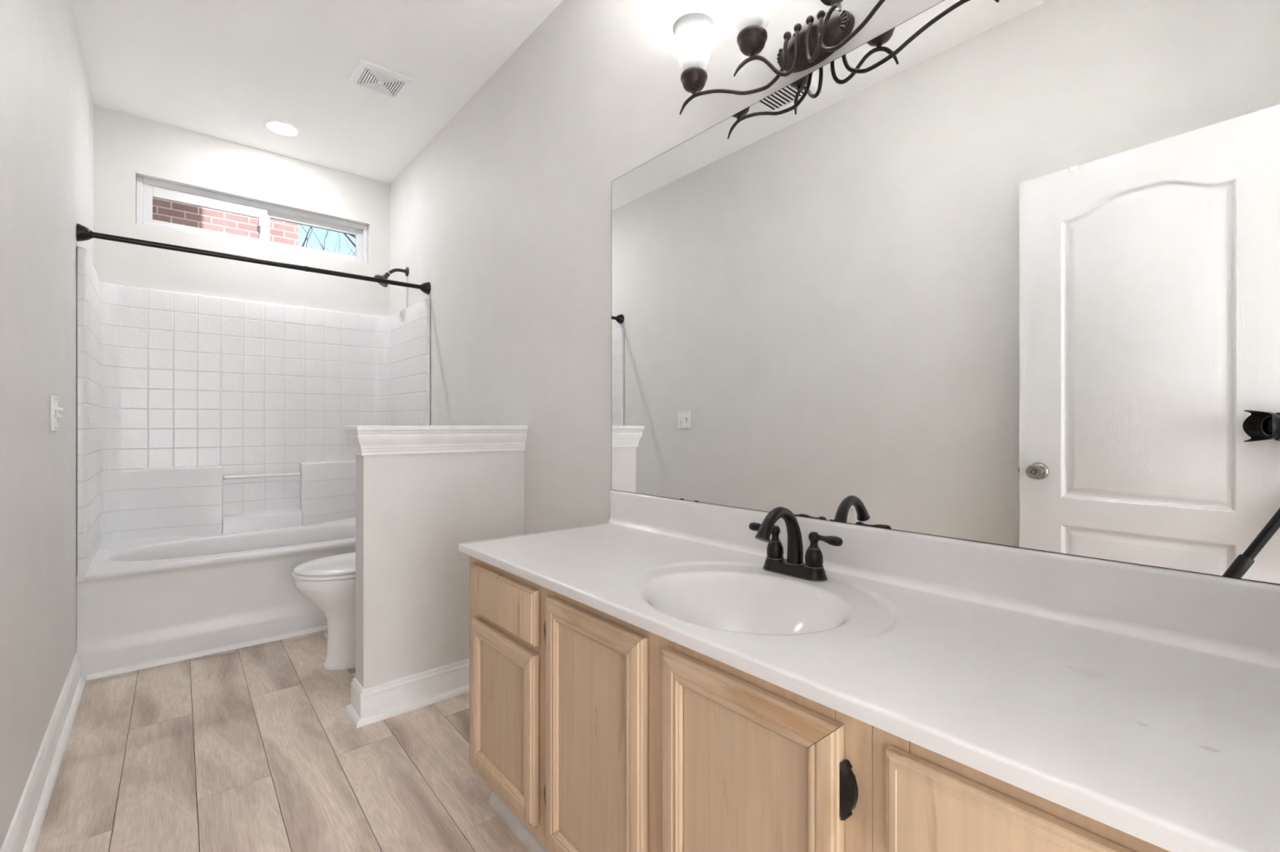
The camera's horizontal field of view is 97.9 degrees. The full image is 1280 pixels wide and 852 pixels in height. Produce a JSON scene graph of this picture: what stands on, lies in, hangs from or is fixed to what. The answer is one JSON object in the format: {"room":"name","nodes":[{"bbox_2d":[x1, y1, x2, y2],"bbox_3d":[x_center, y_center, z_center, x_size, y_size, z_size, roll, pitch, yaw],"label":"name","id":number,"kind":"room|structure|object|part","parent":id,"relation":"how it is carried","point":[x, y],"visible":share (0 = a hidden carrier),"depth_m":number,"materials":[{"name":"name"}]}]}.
{"room":"bathroom","nodes":[
{"label":"bathroom","id":0,"kind":"room"},
{"bbox_2d":[0,0,93,851],"bbox_3d":[-1.590,-0.306,1.351,0.110,2.852,4.430,0,0,-41],"label":"wall","id":1,"kind":"structure","parent":0,"point":[46,105],"depth_m":1.60,"materials":[{"name":"beige paint"}]},
{"bbox_2d":[0,653,85,851],"bbox_3d":[-1.256,1.009,1.067,0.030,0.122,3.345,0,0,-41],"label":"baseboard","id":2,"kind":"structure","parent":1,"relation":"attached to","point":[23,834],"depth_m":1.62,"materials":[{"name":"white paint"}]},
{"bbox_3d":[-1.251,1.059,1.071,0.018,0.022,3.345,0,0,-41],"label":"shoe moulding","id":3,"kind":"part","parent":2,"relation":"part of","materials":[{"name":"white paint"}]},
{"bbox_2d":[50,395,63,431],"bbox_3d":[-1.924,-0.042,1.844,0.024,0.115,0.119,0,0,-41],"label":"switch plate","id":4,"kind":"object","parent":1,"relation":"attached to","point":[55,408],"visible":1,"depth_m":1.82,"materials":[{"name":"white plastic"}]},
{"bbox_3d":[-1.930,-0.042,1.838,0.006,0.115,0.119,0,0,-41],"label":"plate","id":5,"kind":"part","parent":4,"relation":"part of","materials":[{"name":"white plastic"}]},
{"bbox_2d":[56,403,57,423],"bbox_3d":[-1.943,-0.042,1.858,0.002,0.068,0.034,0,0,-41],"label":"light switch","id":6,"kind":"object","parent":4,"relation":"attached to","point":[56,403],"depth_m":1.85,"materials":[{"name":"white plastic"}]},
{"bbox_2d":[75,223,431,294],"bbox_3d":[-1.816,-0.818,2.833,1.474,0.074,0.074,0,0,-41],"label":"shower curtain rod","id":7,"kind":"object","parent":1,"relation":"attached to","point":[83,233],"visible":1,"depth_m":2.69,"materials":[{"name":"black metal"}]},
{"bbox_2d":[93,104,390,315],"bbox_3d":[-2.363,-0.306,3.473,1.475,2.852,0.200,0,0,-41],"label":"wall","id":8,"kind":"structure","parent":0,"point":[126,146],"depth_m":3.28,"materials":[{"name":"beige paint"}]},
{"bbox_2d":[136,175,368,263],"bbox_3d":[-2.337,-1.238,3.467,1.180,0.273,0.074,0,0,-41],"label":"window","id":9,"kind":"structure","parent":8,"relation":"in","point":[147,188],"depth_m":3.37,"materials":[{"name":"white plastic"}]},
{"bbox_3d":[-2.537,-1.237,3.276,0.578,0.217,0.024,0,0,-41],"label":"sliding sash","id":10,"kind":"part","parent":9,"relation":"part of","materials":[{"name":"white plastic"}]},
{"bbox_3d":[-2.538,-1.216,3.276,0.492,0.128,0.004,0,0,-41],"label":"pane","id":11,"kind":"part","parent":9,"relation":"part of","materials":[{"name":"clear glass"}]},
{"bbox_3d":[-2.133,-1.237,3.656,0.574,0.217,0.024,0,0,-41],"label":"fixed sash","id":12,"kind":"part","parent":9,"relation":"part of","materials":[{"name":"white plastic"}]},
{"bbox_2d":[34,630,530,851],"bbox_3d":[-0.391,1.095,0.995,2.400,0.050,6.130,0,0,-41],"label":"floor","id":13,"kind":"structure","parent":0,"point":[257,748],"depth_m":1.75,"materials":[{"name":"brown wood"}]},
{"bbox_2d":[76,246,430,677],"bbox_3d":[-2.046,0.159,3.102,1.473,1.822,0.774,0,0,-41],"label":"shower","id":14,"kind":"object","parent":13,"relation":"on","point":[215,460],"visible":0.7,"depth_m":3.09,"materials":[{"name":"tile"}]},
{"bbox_2d":[76,517,355,677],"bbox_3d":[-2.042,0.831,3.096,1.473,0.478,0.760,0,0,-41],"label":"tub","id":15,"kind":"object","parent":14,"relation":"in","point":[144,597],"depth_m":2.66,"materials":[{"name":"white ceramic"}]},
{"bbox_2d":[85,625,327,680],"bbox_3d":[-1.780,1.059,2.814,1.445,0.022,0.014,0,0,-41],"label":"trim","id":16,"kind":"structure","parent":15,"relation":"attached to","point":[188,656],"depth_m":2.58,"materials":[{"name":"white paint"}]},
{"bbox_3d":[-2.262,0.578,3.346,0.391,0.128,0.081,0,0,-41],"label":"soap niche sill","id":17,"kind":"part","parent":14,"relation":"part of","materials":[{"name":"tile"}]},
{"bbox_2d":[291,552,355,670],"bbox_3d":[-1.199,0.664,2.640,0.769,0.812,0.450,0,0,-41],"label":"toilet","id":18,"kind":"object","parent":13,"relation":"on","point":[329,583],"visible":0.23,"depth_m":2.43,"materials":[{"name":"white ceramic"}]},
{"bbox_3d":[-1.298,0.643,2.555,0.509,0.015,0.380,0,0,-41],"label":"seat","id":19,"kind":"part","parent":18,"relation":"part of","materials":[{"name":"white plastic"}]},
{"bbox_3d":[-1.290,0.620,2.562,0.518,0.022,0.374,0,0,-41],"label":"lid","id":20,"kind":"part","parent":18,"relation":"part of","materials":[{"name":"white plastic"}]},
{"bbox_2d":[469,555,1169,851],"bbox_3d":[0.216,0.713,1.163,0.555,0.715,1.571,0,0,-41],"label":"vanity cabinet","id":21,"kind":"object","parent":13,"relation":"on","point":[592,730],"visible":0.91,"depth_m":0.92,"materials":[{"name":"brown wood"}]},
{"bbox_3d":[-0.349,0.727,1.417,0.007,0.297,0.243,0,0,-41],"label":"door panel","id":22,"kind":"part","parent":21,"relation":"part of","materials":[{"name":"brown wood"}]},
{"bbox_3d":[-0.352,0.445,1.415,0.019,0.127,0.347,0,0,-41],"label":"drawer","id":23,"kind":"part","parent":21,"relation":"part of","materials":[{"name":"brown wood"}]},
{"bbox_3d":[-0.352,0.727,1.415,0.019,0.394,0.340,0,0,-41],"label":"door","id":24,"kind":"part","parent":21,"relation":"part of","materials":[{"name":"brown wood"}]},
{"bbox_3d":[0.074,1.052,1.008,0.020,0.036,1.521,0,0,-41],"label":"toe kick moulding","id":25,"kind":"part","parent":21,"relation":"part of","materials":[{"name":"grey paint"}]},
{"bbox_3d":[-0.097,0.652,1.123,0.007,0.447,0.231,0,0,-41],"label":"door panel","id":26,"kind":"part","parent":21,"relation":"part of","materials":[{"name":"brown wood"}]},
{"bbox_3d":[-0.100,0.652,1.120,0.019,0.544,0.328,0,0,-41],"label":"door","id":27,"kind":"part","parent":21,"relation":"part of","materials":[{"name":"brown wood"}]},
{"bbox_3d":[0.150,0.653,0.834,0.007,0.445,0.231,0,0,-41],"label":"door panel","id":28,"kind":"part","parent":21,"relation":"part of","materials":[{"name":"brown wood"}]},
{"bbox_3d":[0.147,0.653,0.832,0.019,0.542,0.328,0,0,-41],"label":"door","id":29,"kind":"part","parent":21,"relation":"part of","materials":[{"name":"brown wood"}]},
{"bbox_2d":[457,490,1279,851],"bbox_3d":[0.211,0.347,1.165,0.560,0.246,1.584,0,0,-41],"label":"countertop","id":30,"kind":"structure","parent":21,"relation":"on","point":[1140,702],"depth_m":0.83,"materials":[{"name":"stone"}]},
{"bbox_2d":[748,506,843,582],"bbox_3d":[0.344,0.258,1.269,0.183,0.157,0.190,0,0,4],"label":"bathroom faucet","id":31,"kind":"object","parent":30,"relation":"on","point":[812,570],"visible":1,"depth_m":1.24,"materials":[{"name":"brown metal"}]},
{"bbox_3d":[0.291,0.245,1.340,0.023,0.021,0.067,0,0,-41],"label":"lever","id":32,"kind":"part","parent":31,"relation":"part of","materials":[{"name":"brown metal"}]},
{"bbox_3d":[0.318,0.274,1.311,0.040,0.080,0.040,0,0,-41],"label":"handle","id":33,"kind":"part","parent":31,"relation":"part of","materials":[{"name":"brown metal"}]},
{"bbox_3d":[0.311,0.247,1.238,0.152,0.135,0.037,0,0,-41],"label":"spout","id":34,"kind":"part","parent":31,"relation":"part of","materials":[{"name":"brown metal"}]},
{"bbox_3d":[0.351,0.324,1.272,0.056,0.022,0.158,0,0,-41],"label":"plate","id":35,"kind":"part","parent":31,"relation":"part of","materials":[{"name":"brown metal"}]},
{"bbox_3d":[0.385,0.274,1.233,0.040,0.080,0.040,0,0,-41],"label":"handle","id":36,"kind":"part","parent":31,"relation":"part of","materials":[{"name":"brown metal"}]},
{"bbox_3d":[0.406,0.245,1.199,0.023,0.021,0.067,0,0,-32],"label":"lever","id":37,"kind":"part","parent":31,"relation":"part of","materials":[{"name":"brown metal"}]},
{"bbox_3d":[0.404,0.445,0.531,0.019,0.126,0.342,0,0,-41],"label":"drawer","id":38,"kind":"part","parent":21,"relation":"part of","materials":[{"name":"brown wood"}]},
{"bbox_2d":[71,0,562,184],"bbox_3d":[-0.988,-1.732,1.866,1.695,0.100,4.430,0,0,-41],"label":"ceiling","id":39,"kind":"structure","parent":0,"point":[218,68],"depth_m":2.57,"materials":[{"name":"paint"}]},
{"bbox_2d":[262,118,301,136],"bbox_3d":[-2.014,-1.677,3.140,0.184,0.010,0.184,0,0,-41],"label":"recessed light","id":40,"kind":"object","parent":39,"relation":"in","point":[279,126],"visible":1,"depth_m":3.13,"materials":[{"name":"white glass"}]},
{"bbox_2d":[348,57,414,100],"bbox_3d":[-1.253,-1.676,2.703,0.244,0.012,0.213,0,0,-41],"label":"ceiling vent","id":41,"kind":"object","parent":39,"relation":"in","point":[366,73],"visible":1,"depth_m":2.69,"materials":[{"name":"white metal"}]},
{"bbox_2d":[355,450,524,688],"bbox_3d":[-0.788,0.544,2.267,0.649,1.051,0.110,0,0,-41],"label":"wall","id":42,"kind":"structure","parent":0,"point":[414,512],"depth_m":2.15,"materials":[{"name":"beige paint"}]},
{"bbox_2d":[344,658,469,728],"bbox_3d":[-0.800,1.009,2.257,0.679,0.122,0.170,0,0,-41],"label":"baseboard","id":43,"kind":"structure","parent":42,"relation":"attached to","point":[382,701],"depth_m":2.10,"materials":[{"name":"white paint"}]},
{"bbox_3d":[-0.800,1.059,2.257,0.679,0.022,0.170,0,0,-41],"label":"shoe moulding","id":44,"kind":"part","parent":43,"relation":"part of","materials":[{"name":"white paint"}]},
{"bbox_2d":[344,425,528,431],"bbox_3d":[-0.800,0.008,2.257,0.679,0.019,0.182,0,0,-41],"label":"trim","id":45,"kind":"structure","parent":42,"relation":"attached to","point":[353,428],"depth_m":2.12,"materials":[{"name":"white paint"}]},
{"bbox_2d":[346,430,527,456],"bbox_3d":[-0.798,0.063,2.259,0.676,0.090,0.163,0,0,-41],"label":"trim","id":46,"kind":"structure","parent":42,"relation":"attached to","point":[363,443],"depth_m":2.17,"materials":[{"name":"white paint"}]},
{"bbox_2d":[390,0,943,533],"bbox_3d":[-0.386,-0.306,2.381,0.110,2.852,4.430,0,0,-41],"label":"wall","id":47,"kind":"structure","parent":0,"point":[505,213],"depth_m":2.24,"materials":[{"name":"beige paint"}]},
{"bbox_2d":[373,266,408,287],"bbox_3d":[-1.577,-0.951,3.534,0.200,0.150,0.094,0,0,-41],"label":"shower fixture","id":48,"kind":"object","parent":47,"relation":"attached to","point":[406,271],"visible":0.88,"depth_m":3.52,"materials":[{"name":"brown metal"}]},
{"bbox_3d":[-1.554,-0.979,3.553,0.122,0.059,0.020,0,0,-41],"label":"arm","id":49,"kind":"part","parent":48,"relation":"part of","materials":[{"name":"brown metal"}]},
{"bbox_2d":[672,0,884,115],"bbox_3d":[0.363,-0.959,1.295,0.163,0.254,0.738,0,0,-41],"label":"vanity light fixture","id":50,"kind":"object","parent":47,"relation":"attached to","point":[811,43],"visible":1,"depth_m":1.34,"materials":[{"name":"brown metal"}]},
{"bbox_3d":[0.147,-1.019,1.520,0.115,0.136,0.115,0,0,-41],"label":"lamp shade","id":51,"kind":"part","parent":50,"relation":"part of","materials":[{"name":"white glass"}]},
{"bbox_3d":[0.233,-0.888,1.446,0.325,0.112,0.018,0,0,39],"label":"arm","id":52,"kind":"part","parent":50,"relation":"part of","materials":[{"name":"brown metal"}]},
{"bbox_3d":[0.274,-1.017,1.363,0.115,0.136,0.115,0,0,-41],"label":"lamp shade","id":53,"kind":"part","parent":50,"relation":"part of","materials":[{"name":"white glass"}]},
{"bbox_3d":[0.305,-0.891,1.347,0.157,0.113,0.018,0,0,18],"label":"arm","id":54,"kind":"part","parent":50,"relation":"part of","materials":[{"name":"brown metal"}]},
{"bbox_3d":[0.406,-0.891,1.230,0.018,0.113,0.157,0,0,-9],"label":"arm","id":55,"kind":"part","parent":50,"relation":"part of","materials":[{"name":"brown metal"}]},
{"bbox_3d":[0.492,-0.888,1.142,0.018,0.112,0.325,0,0,-30],"label":"arm","id":56,"kind":"part","parent":50,"relation":"part of","materials":[{"name":"brown metal"}]},
{"bbox_2d":[610,490,1279,652],"bbox_3d":[0.417,0.289,1.342,0.018,0.130,1.584,0,0,-41],"label":"backsplash","id":57,"kind":"structure","parent":47,"relation":"attached to","point":[1243,612],"depth_m":1.00,"materials":[{"name":"stone"}]},
{"bbox_2d":[611,0,1279,585],"bbox_3d":[0.418,-0.317,1.351,0.007,1.081,1.591,0,0,-41],"label":"wall mirror","id":58,"kind":"object","parent":47,"relation":"attached to","point":[1005,273],"visible":0.91,"depth_m":1.05,"materials":[{"name":"white mirror"}]},
{"label":"outside","id":59,"kind":"structure","parent":0,"visible":0},
{"bbox_3d":[-10.411,1.420,13.702,30.000,0.100,25.640,0,0,-41],"label":"ground","id":60,"kind":"structure","parent":59,"visible":0},
{"bbox_2d":[152,197,297,245],"bbox_3d":[-7.714,-2.780,4.322,8.700,8.300,3.000,0,0,-41],"label":"neighbouring house","id":61,"kind":"structure","parent":60,"relation":"on","point":[282,232],"depth_m":5.59,"materials":[{"name":"red brick"}]},
{"bbox_2d":[300,224,355,256],"bbox_3d":[-5.151,-3.527,10.634,5.057,9.797,5.794,0,0,-13],"label":"bare tree","id":62,"kind":"object","parent":60,"relation":"on","point":[345,234],"visible":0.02,"depth_m":10.19,"materials":[{"name":"grey plant"}]}
]}

